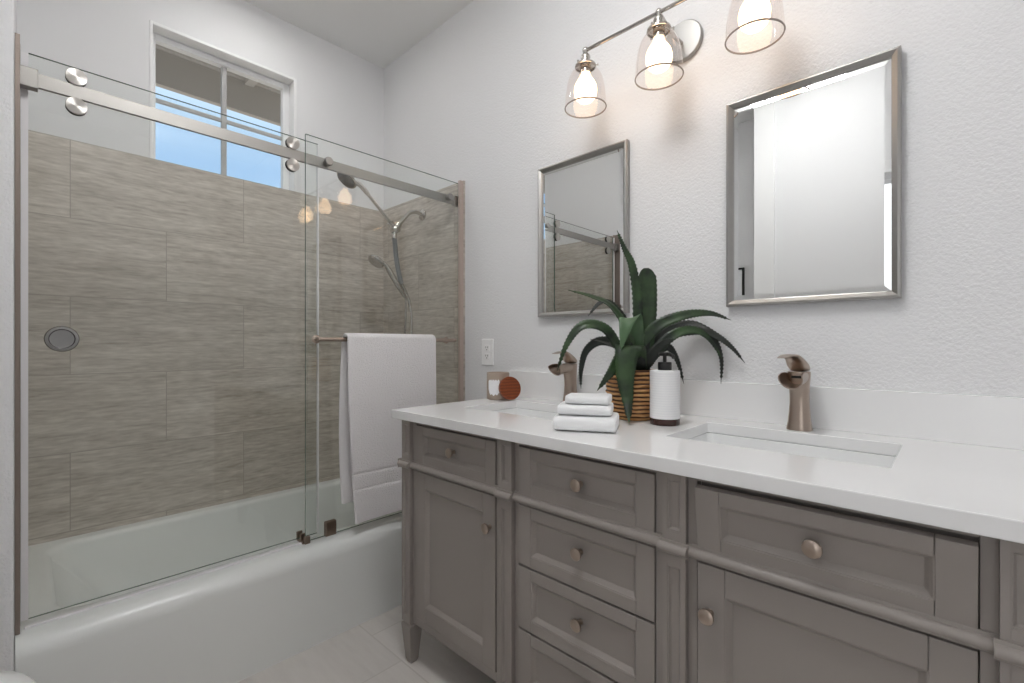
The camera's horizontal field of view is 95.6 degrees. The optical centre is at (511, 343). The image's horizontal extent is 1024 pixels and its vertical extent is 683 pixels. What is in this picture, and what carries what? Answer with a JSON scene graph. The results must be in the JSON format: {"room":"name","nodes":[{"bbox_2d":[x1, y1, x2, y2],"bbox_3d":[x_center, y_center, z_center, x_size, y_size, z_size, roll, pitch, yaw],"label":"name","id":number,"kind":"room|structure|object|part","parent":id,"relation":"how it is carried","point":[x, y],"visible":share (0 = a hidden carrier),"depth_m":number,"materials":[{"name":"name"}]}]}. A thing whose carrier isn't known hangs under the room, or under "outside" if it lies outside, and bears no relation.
{"room":"bathroom","nodes":[
{"label":"bathroom","id":0,"kind":"room"},
{"bbox_2d":[0,0,16,671],"bbox_3d":[-1.833,-0.280,1.111,0.810,2.780,0.892,0,0,43],"label":"wall","id":1,"kind":"structure","parent":0,"point":[8,8],"depth_m":1.15,"materials":[{"name":"white paint"}]},
{"bbox_2d":[17,0,383,547],"bbox_3d":[-1.650,-0.280,1.982,0.138,2.780,2.410,0,0,43],"label":"wall","id":2,"kind":"structure","parent":0,"point":[181,288],"depth_m":2.06,"materials":[{"name":"beige tile"}]},
{"bbox_2d":[149,20,296,191],"bbox_3d":[-1.380,-1.095,2.249,0.104,0.595,0.616,0,0,43],"label":"window","id":3,"kind":"structure","parent":2,"relation":"in","point":[167,37],"depth_m":2.26,"materials":[{"name":"white plastic"}]},
{"bbox_2d":[156,44,280,125],"bbox_3d":[-1.592,-1.708,2.747,0.830,0.325,3.000,0,0,43],"label":"roof eave","id":4,"kind":"object","parent":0,"point":[177,72],"visible":0.07,"depth_m":2.96,"materials":[{"name":"paint"}]},
{"bbox_2d":[243,0,473,68],"bbox_3d":[-0.250,-1.720,0.740,3.880,0.100,2.530,0,0,43],"label":"ceiling","id":5,"kind":"structure","parent":0,"point":[378,32],"depth_m":2.40,"materials":[{"name":"white paint"}]},
{"bbox_2d":[237,605,496,682],"bbox_3d":[-0.250,1.160,0.740,3.880,0.100,2.530,0,0,43],"label":"floor","id":6,"kind":"structure","parent":0,"point":[372,651],"depth_m":1.62,"materials":[{"name":"tile"}]},
{"bbox_2d":[0,671,34,682],"bbox_3d":[-1.202,0.727,0.647,0.444,0.767,0.757,0,0,43],"label":"toilet","id":7,"kind":"object","parent":6,"relation":"on","point":[5,676],"visible":1,"depth_m":0.94,"materials":[{"name":"white ceramic"}]},
{"bbox_2d":[15,478,401,682],"bbox_3d":[-1.007,0.931,1.984,0.807,0.358,1.522,0,0,43],"label":"bathtub","id":8,"kind":"object","parent":6,"relation":"on","point":[231,624],"visible":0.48,"depth_m":1.65,"materials":[{"name":"white ceramic"}]},
{"bbox_2d":[15,33,462,634],"bbox_3d":[-0.772,-0.027,1.756,0.108,1.556,1.514,0,0,43],"label":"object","id":9,"kind":"structure","parent":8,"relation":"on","point":[28,78],"depth_m":1.44,"materials":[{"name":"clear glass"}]},
{"bbox_2d":[21,51,318,621],"bbox_3d":[-1.035,-0.021,1.528,0.050,1.521,0.802,0,0,43],"label":"door","id":10,"kind":"structure","parent":9,"relation":"attached to","point":[59,338],"depth_m":1.24,"materials":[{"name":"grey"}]},
{"bbox_3d":[-1.256,-0.014,1.294,0.050,0.071,0.071,0,0,43],"label":"door knob","id":11,"kind":"part","parent":10,"relation":"part of","materials":[{"name":"silver metal"}]},
{"bbox_3d":[-0.792,-0.709,1.766,0.011,0.038,1.468,0,0,43],"label":"rail","id":12,"kind":"part","parent":9,"relation":"part of","materials":[{"name":"silver metal"}]},
{"bbox_3d":[-0.734,-0.018,1.763,0.052,0.033,0.033,0,0,43],"label":"bar post","id":13,"kind":"part","parent":9,"relation":"part of","materials":[{"name":"silver metal"}]},
{"bbox_3d":[-0.524,-0.024,2.028,0.008,1.543,0.751,0,0,43],"label":"glass panel","id":14,"kind":"part","parent":9,"relation":"part of","materials":[{"name":"grey"}]},
{"bbox_2d":[339,333,435,523],"bbox_3d":[-0.511,0.332,1.963,0.075,0.752,0.434,0,0,43],"label":"bath towel","id":15,"kind":"object","parent":9,"relation":"hanging from","point":[380,374],"visible":0.77,"depth_m":1.89,"materials":[{"name":"white fabric"}]},
{"bbox_2d":[397,420,1023,682],"bbox_3d":[0.349,0.685,1.319,1.511,0.849,0.601,0,0,43],"label":"vanity cabinet","id":16,"kind":"object","parent":6,"relation":"on","point":[530,564],"visible":0.87,"depth_m":0.95,"materials":[{"name":"grey paint"}]},
{"bbox_3d":[-0.356,0.612,1.620,0.048,0.702,0.035,0,0,43],"label":"post","id":17,"kind":"part","parent":16,"relation":"part of","materials":[{"name":"grey paint"}]},
{"bbox_3d":[-0.192,0.340,1.449,0.031,0.031,0.028,0,0,43],"label":"knob","id":18,"kind":"part","parent":16,"relation":"part of","materials":[{"name":"silver metal"}]},
{"bbox_3d":[-0.182,0.340,1.459,0.387,0.125,0.018,0,0,43],"label":"drawer","id":19,"kind":"part","parent":16,"relation":"part of","materials":[{"name":"grey paint"}]},
{"bbox_3d":[-0.182,0.683,1.459,0.387,0.499,0.018,0,0,43],"label":"door","id":20,"kind":"part","parent":16,"relation":"part of","materials":[{"name":"grey paint"}]},
{"bbox_3d":[-0.073,0.525,1.324,0.031,0.031,0.028,0,0,43],"label":"knob","id":21,"kind":"part","parent":16,"relation":"part of","materials":[{"name":"silver metal"}]},
{"bbox_3d":[-0.007,0.612,1.290,0.048,0.702,0.035,0,0,43],"label":"post","id":22,"kind":"part","parent":16,"relation":"part of","materials":[{"name":"grey paint"}]},
{"bbox_3d":[0.167,0.851,1.129,0.393,0.163,0.018,0,0,43],"label":"drawer","id":23,"kind":"part","parent":16,"relation":"part of","materials":[{"name":"grey paint"}]},
{"bbox_3d":[0.157,0.676,1.119,0.031,0.031,0.028,0,0,43],"label":"knob","id":24,"kind":"part","parent":16,"relation":"part of","materials":[{"name":"silver metal"}]},
{"bbox_3d":[0.157,0.505,1.119,0.031,0.031,0.028,0,0,43],"label":"knob","id":25,"kind":"part","parent":16,"relation":"part of","materials":[{"name":"silver metal"}]},
{"bbox_3d":[0.157,0.340,1.119,0.031,0.031,0.028,0,0,43],"label":"knob","id":26,"kind":"part","parent":16,"relation":"part of","materials":[{"name":"silver metal"}]},
{"bbox_3d":[0.167,0.681,1.129,0.393,0.166,0.018,0,0,43],"label":"drawer","id":27,"kind":"part","parent":16,"relation":"part of","materials":[{"name":"grey paint"}]},
{"bbox_3d":[0.167,0.513,1.129,0.393,0.160,0.018,0,0,43],"label":"drawer","id":28,"kind":"part","parent":16,"relation":"part of","materials":[{"name":"grey paint"}]},
{"bbox_3d":[0.167,0.340,1.129,0.393,0.125,0.018,0,0,43],"label":"drawer","id":29,"kind":"part","parent":16,"relation":"part of","materials":[{"name":"grey paint"}]},
{"bbox_3d":[0.342,0.612,0.959,0.048,0.702,0.035,0,0,43],"label":"post","id":30,"kind":"part","parent":16,"relation":"part of","materials":[{"name":"grey paint"}]},
{"bbox_3d":[0.377,0.525,0.897,0.031,0.031,0.028,0,0,43],"label":"knob","id":31,"kind":"part","parent":16,"relation":"part of","materials":[{"name":"silver metal"}]},
{"bbox_2d":[392,370,1023,543],"bbox_3d":[0.356,0.188,1.317,1.566,0.144,0.616,0,0,43],"label":"countertop","id":32,"kind":"structure","parent":16,"relation":"on","point":[958,464],"depth_m":1.06,"materials":[{"name":"white stone"}]},
{"bbox_2d":[487,372,508,399],"bbox_3d":[-0.059,0.174,1.939,0.094,0.112,0.095,0,0,43],"label":"candle jar","id":33,"kind":"object","parent":32,"relation":"on","point":[493,378],"visible":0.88,"depth_m":1.90,"materials":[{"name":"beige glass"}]},
{"bbox_2d":[499,377,520,399],"bbox_3d":[-0.009,0.181,1.890,0.095,0.096,0.034,0,0,-27],"label":"lid","id":34,"kind":"object","parent":32,"relation":"on","point":[509,387],"visible":1,"depth_m":1.88,"materials":[{"name":"brown wood"}]},
{"bbox_2d":[494,408,557,419],"bbox_3d":[0.078,0.332,1.645,0.470,0.141,0.320,0,0,43],"label":"undermount sink","id":35,"kind":"object","parent":32,"relation":"in","point":[517,411],"visible":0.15,"depth_m":1.83,"materials":[{"name":"white ceramic"}]},
{"bbox_2d":[548,351,576,400],"bbox_3d":[0.197,0.128,1.741,0.060,0.204,0.129,0,0,43],"label":"faucet","id":36,"kind":"object","parent":32,"relation":"on","point":[569,368],"visible":0.88,"depth_m":1.75,"materials":[{"name":"silver metal"}]},
{"bbox_3d":[0.183,0.096,1.726,0.056,0.043,0.089,0,0,43],"label":"spout","id":37,"kind":"part","parent":36,"relation":"part of","materials":[{"name":"silver metal"}]},
{"bbox_3d":[0.198,0.050,1.742,0.048,0.047,0.123,0,0,43],"label":"lever handle","id":38,"kind":"part","parent":36,"relation":"part of","materials":[{"name":"silver metal"}]},
{"bbox_2d":[553,412,618,432],"bbox_3d":[0.205,0.209,1.270,0.168,0.039,0.151,0,0,16],"label":"hand towel","id":39,"kind":"object","parent":32,"relation":"on","point":[560,421],"visible":0.76,"depth_m":1.20,"materials":[{"name":"white fabric"}]},
{"bbox_2d":[557,401,613,415],"bbox_3d":[0.204,0.176,1.276,0.146,0.027,0.122,0,0,15],"label":"hand towel","id":40,"kind":"object","parent":39,"relation":"on","point":[563,408],"visible":0.75,"depth_m":1.22,"materials":[{"name":"white fabric"}]},
{"bbox_2d":[565,393,611,404],"bbox_3d":[0.213,0.150,1.283,0.120,0.024,0.100,0,0,18],"label":"hand towel","id":41,"kind":"object","parent":40,"relation":"on","point":[572,398],"visible":1,"depth_m":1.24,"materials":[{"name":"white fabric"}]},
{"bbox_2d":[605,369,652,420],"bbox_3d":[0.377,0.154,1.440,0.171,0.151,0.171,0,0,43],"label":"basket","id":42,"kind":"object","parent":32,"relation":"on","point":[639,391],"depth_m":1.37,"materials":[{"name":"wicker"}]},
{"bbox_2d":[557,231,744,422],"bbox_3d":[0.411,-0.060,1.403,0.559,0.579,0.245,0,0,1],"label":"potted plant","id":43,"kind":"object","parent":32,"relation":"on","point":[643,336],"visible":0.91,"depth_m":1.41,"materials":[{"name":"plant"}]},
{"bbox_2d":[650,352,679,425],"bbox_3d":[0.439,0.126,1.333,0.083,0.206,0.083,0,0,43],"label":"soap dispenser","id":44,"kind":"object","parent":32,"relation":"on","point":[664,381],"visible":1,"depth_m":1.30,"materials":[{"name":"white"}]},
{"bbox_2d":[690,432,895,484],"bbox_3d":[0.639,0.332,1.113,0.477,0.141,0.320,0,0,43],"label":"undermount sink","id":45,"kind":"object","parent":32,"relation":"in","point":[865,458],"visible":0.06,"depth_m":1.20,"materials":[{"name":"white ceramic"}]},
{"bbox_2d":[777,354,812,431],"bbox_3d":[0.747,0.128,1.224,0.064,0.204,0.129,0,0,43],"label":"faucet","id":46,"kind":"object","parent":32,"relation":"on","point":[797,380],"visible":1,"depth_m":1.23,"materials":[{"name":"silver metal"}]},
{"bbox_3d":[0.734,0.096,1.207,0.056,0.043,0.089,0,0,43],"label":"spout","id":47,"kind":"part","parent":46,"relation":"part of","materials":[{"name":"silver metal"}]},
{"bbox_3d":[0.744,0.050,1.230,0.122,0.047,0.048,0,0,-33],"label":"lever handle","id":48,"kind":"part","parent":46,"relation":"part of","materials":[{"name":"silver metal"}]},
{"bbox_3d":[0.504,0.342,0.778,0.031,0.031,0.028,0,0,43],"label":"knob","id":49,"kind":"part","parent":16,"relation":"part of","materials":[{"name":"silver metal"}]},
{"bbox_3d":[0.513,0.342,0.789,0.395,0.126,0.034,0,0,43],"label":"drawer","id":50,"kind":"part","parent":16,"relation":"part of","materials":[{"name":"grey paint"}]},
{"bbox_3d":[0.519,0.683,0.795,0.395,0.499,0.018,0,0,43],"label":"door","id":51,"kind":"part","parent":16,"relation":"part of","materials":[{"name":"grey paint"}]},
{"bbox_3d":[0.693,0.612,0.627,0.048,0.702,0.035,0,0,43],"label":"post","id":52,"kind":"part","parent":16,"relation":"part of","materials":[{"name":"grey paint"}]},
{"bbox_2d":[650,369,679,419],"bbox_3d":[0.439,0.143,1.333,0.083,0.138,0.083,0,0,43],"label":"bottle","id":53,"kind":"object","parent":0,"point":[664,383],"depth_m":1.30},
{"bbox_2d":[383,0,1023,403],"bbox_3d":[0.579,-0.280,1.608,3.870,2.780,0.128,0,0,43],"label":"wall","id":54,"kind":"structure","parent":0,"point":[480,102],"depth_m":1.51,"materials":[{"name":"white paint"}]},
{"bbox_2d":[337,173,425,233],"bbox_3d":[-0.651,-0.693,2.353,0.104,0.257,0.480,0,0,43],"label":"shower","id":55,"kind":"object","parent":54,"relation":"attached to","point":[350,182],"visible":0.95,"depth_m":2.33,"materials":[{"name":"grey metal"}]},
{"bbox_3d":[-0.790,-0.778,2.205,0.088,0.054,0.068,0,0,43],"label":"nozzle plate","id":56,"kind":"part","parent":55,"relation":"part of","materials":[{"name":"grey metal"}]},
{"bbox_3d":[-0.680,-0.693,2.322,0.033,0.207,0.238,0,0,43],"label":"extension arm","id":57,"kind":"part","parent":55,"relation":"part of","materials":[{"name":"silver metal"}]},
{"bbox_3d":[-0.543,-0.663,2.466,0.020,0.110,0.159,0,0,43],"label":"shower arm","id":58,"kind":"part","parent":55,"relation":"part of","materials":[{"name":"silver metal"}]},
{"bbox_2d":[368,233,412,333],"bbox_3d":[-0.619,-0.177,2.386,0.086,0.785,0.249,0,0,43],"label":"shower","id":59,"kind":"object","parent":54,"relation":"attached to","point":[375,260],"visible":0.84,"depth_m":2.40,"materials":[{"name":"grey metal"}]},
{"bbox_3d":[-0.609,-0.332,2.396,0.029,0.191,0.161,0,0,43],"label":"handle","id":60,"kind":"part","parent":59,"relation":"part of","materials":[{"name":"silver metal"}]},
{"bbox_2d":[482,339,493,364],"bbox_3d":[-0.116,0.038,2.183,0.078,0.124,0.009,0,0,43],"label":"wall outlet","id":61,"kind":"object","parent":54,"relation":"attached to","point":[487,344],"visible":1,"depth_m":2.18,"materials":[{"name":"white plastic"}]},
{"bbox_2d":[484,353,489,358],"bbox_3d":[-0.118,0.058,2.181,0.034,0.029,0.002,0,0,43],"label":"receptacle","id":62,"kind":"object","parent":61,"relation":"attached to","point":[486,355],"depth_m":2.18,"materials":[{"name":"white plastic"}]},
{"bbox_2d":[484,345,489,350],"bbox_3d":[-0.118,0.019,2.181,0.034,0.029,0.002,0,0,43],"label":"receptacle","id":63,"kind":"object","parent":61,"relation":"attached to","point":[486,347],"depth_m":2.18,"materials":[{"name":"white plastic"}]},
{"bbox_2d":[538,139,629,316],"bbox_3d":[0.266,-0.422,1.809,0.418,0.621,0.026,0,0,43],"label":"wall mirror","id":64,"kind":"object","parent":54,"relation":"attached to","point":[584,199],"visible":1,"depth_m":1.79,"materials":[{"name":"silver metal"}]},
{"bbox_2d":[565,0,785,118],"bbox_3d":[0.483,-0.936,1.448,0.677,0.257,0.251,0,0,43],"label":"vanity light","id":65,"kind":"object","parent":54,"relation":"attached to","point":[682,42],"visible":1,"depth_m":1.42,"materials":[{"name":"silver metal"}]},
{"bbox_2d":[565,47,606,118],"bbox_3d":[0.252,-0.913,1.593,0.143,0.210,0.143,0,0,43],"label":"shade","id":66,"kind":"object","parent":65,"relation":"attached to","point":[585,89],"depth_m":1.57,"materials":[{"name":"clear glass"}]},
{"bbox_2d":[635,8,683,90],"bbox_3d":[0.446,-0.913,1.409,0.143,0.210,0.143,0,0,43],"label":"shade","id":67,"kind":"object","parent":65,"relation":"attached to","point":[659,55],"depth_m":1.39,"materials":[{"name":"clear glass"}]},
{"bbox_3d":[0.502,-0.996,1.468,0.013,0.034,0.166,0,0,43],"label":"arm","id":68,"kind":"part","parent":65,"relation":"part of","materials":[{"name":"silver metal"}]},
{"bbox_3d":[0.563,-0.999,1.533,0.132,0.132,0.017,0,0,43],"label":"plate","id":69,"kind":"part","parent":65,"relation":"part of","materials":[{"name":"silver metal"}]},
{"bbox_2d":[725,0,785,54],"bbox_3d":[0.640,-0.913,1.226,0.143,0.210,0.143,0,0,43],"label":"shade","id":70,"kind":"object","parent":65,"relation":"attached to","point":[753,15],"depth_m":1.20,"materials":[{"name":"clear glass"}]},
{"bbox_2d":[510,370,1023,449],"bbox_3d":[0.563,0.173,1.532,1.562,0.114,0.019,0,0,43],"label":"backsplash","id":71,"kind":"structure","parent":54,"relation":"attached to","point":[981,420],"depth_m":1.20,"materials":[{"name":"white stone"}]},
{"bbox_2d":[726,45,901,306],"bbox_3d":[0.814,-0.425,1.290,0.414,0.622,0.026,0,0,43],"label":"wall mirror","id":72,"kind":"object","parent":54,"relation":"attached to","point":[814,162],"visible":1,"depth_m":1.27,"materials":[{"name":"silver metal"}]}
]}

